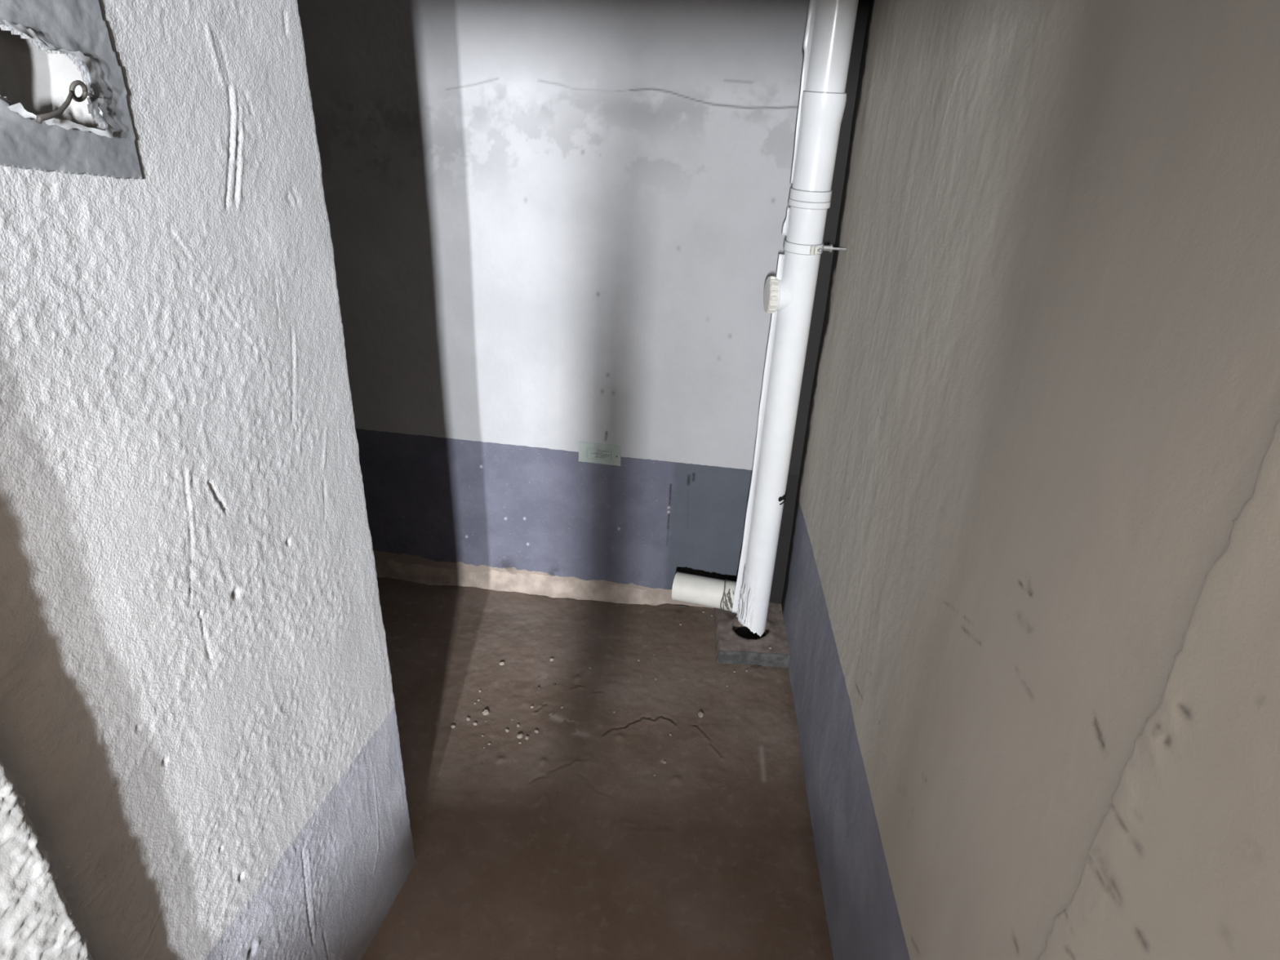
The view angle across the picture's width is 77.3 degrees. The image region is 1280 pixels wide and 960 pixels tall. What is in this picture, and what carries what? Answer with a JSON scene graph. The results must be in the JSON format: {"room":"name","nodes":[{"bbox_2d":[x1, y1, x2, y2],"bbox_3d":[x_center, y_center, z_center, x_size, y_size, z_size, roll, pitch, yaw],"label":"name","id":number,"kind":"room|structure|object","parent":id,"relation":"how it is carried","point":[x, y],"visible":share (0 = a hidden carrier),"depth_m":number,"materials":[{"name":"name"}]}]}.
{"room":"basement utility room","nodes":[
{"label":"basement utility room","id":0,"kind":"room"},
{"bbox_2d":[0,759,93,959],"bbox_3d":[-0.974,0.070,0.435,0.854,2.740,0.208,-4,28,-13],"label":"wall","id":1,"kind":"structure","parent":0,"point":[37,922],"depth_m":0.80,"materials":[{"name":"white paint"}]},
{"bbox_2d":[0,0,415,959],"bbox_3d":[-0.920,-0.190,0.937,0.875,2.740,0.806,4,28,2],"label":"wall","id":2,"kind":"structure","parent":0,"point":[200,739],"depth_m":0.99,"materials":[{"name":"paint"}]},
{"bbox_2d":[0,0,143,179],"bbox_3d":[-0.555,-0.377,0.708,0.014,0.235,0.244,9,28,12],"label":"patch","id":3,"kind":"object","parent":2,"relation":"attached to","point":[79,28],"visible":1,"depth_m":0.77,"materials":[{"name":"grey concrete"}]},
{"bbox_2d":[35,80,97,124],"bbox_3d":[-0.539,-0.356,0.752,0.011,0.035,0.083,4,28,2],"label":"wire","id":4,"kind":"object","parent":3,"relation":"attached to","point":[40,117],"visible":1,"depth_m":0.75,"materials":[{"name":"grey metal"}]},
{"bbox_2d":[297,0,870,608],"bbox_3d":[-0.361,-0.831,2.209,1.860,2.740,0.079,5,28,5],"label":"wall","id":5,"kind":"structure","parent":0,"point":[556,225],"depth_m":2.26,"materials":[{"name":"paint"}]},
{"bbox_2d":[374,556,669,605],"bbox_3d":[-0.608,0.314,2.777,1.432,0.130,0.039,5,28,5],"label":"trim","id":6,"kind":"structure","parent":5,"relation":"attached to","point":[556,586],"depth_m":2.78,"materials":[{"name":"beige concrete"}]},
{"bbox_2d":[578,441,620,466],"bbox_3d":[-0.127,-0.082,2.520,0.135,0.072,0.004,6,28,6],"label":"card","id":7,"kind":"object","parent":5,"relation":"attached to","point":[605,454],"visible":1,"depth_m":2.52,"materials":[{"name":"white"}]},
{"bbox_2d":[360,577,833,959],"bbox_3d":[-0.574,1.555,0.542,1.847,0.014,5.260,4,28,2],"label":"floor","id":8,"kind":"structure","parent":0,"point":[562,842],"depth_m":2.05,"materials":[{"name":"concrete"}]},
{"bbox_2d":[481,709,489,715],"bbox_3d":[-0.437,0.659,2.266,0.020,0.013,0.017,-22,36,-38],"label":"chip","id":9,"kind":"object","parent":8,"relation":"on","point":[486,712],"visible":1,"depth_m":2.26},
{"bbox_2d":[516,733,523,738],"bbox_3d":[-0.329,0.702,2.191,0.016,0.012,0.017,11,29,16],"label":"chip","id":10,"kind":"object","parent":8,"relation":"on","point":[519,735],"visible":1,"depth_m":2.19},
{"bbox_2d":[697,711,703,717],"bbox_3d":[0.174,0.671,2.289,0.015,0.012,0.019,1,28,-2],"label":"chip","id":11,"kind":"object","parent":8,"relation":"on","point":[700,714],"visible":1,"depth_m":2.28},
{"bbox_2d":[714,602,790,667],"bbox_3d":[0.358,0.494,2.607,0.228,0.061,0.283,4,28,2],"label":"pad","id":12,"kind":"object","parent":8,"relation":"on","point":[735,642],"visible":0.78,"depth_m":2.52,"materials":[{"name":"grey concrete"}]},
{"bbox_2d":[671,0,858,636],"bbox_3d":[0.336,-0.717,2.013,0.392,2.656,0.159,19,32,29],"label":"drain pipe","id":13,"kind":"object","parent":12,"relation":"on","point":[789,296],"visible":1,"depth_m":2.06,"materials":[{"name":"white plastic"}]},
{"bbox_2d":[724,580,736,611],"bbox_3d":[0.308,0.379,2.602,0.061,0.100,0.098,10,28,14],"label":"socket","id":14,"kind":"object","parent":13,"relation":"attached to","point":[730,593],"depth_m":2.56,"materials":[{"name":"beige plastic"}]},
{"bbox_2d":[781,0,1279,959],"bbox_3d":[0.370,0.435,-0.154,0.015,2.740,5.170,4,28,2],"label":"wall","id":15,"kind":"structure","parent":0,"point":[1030,602],"depth_m":0.86,"materials":[{"name":"paint"}]}
]}

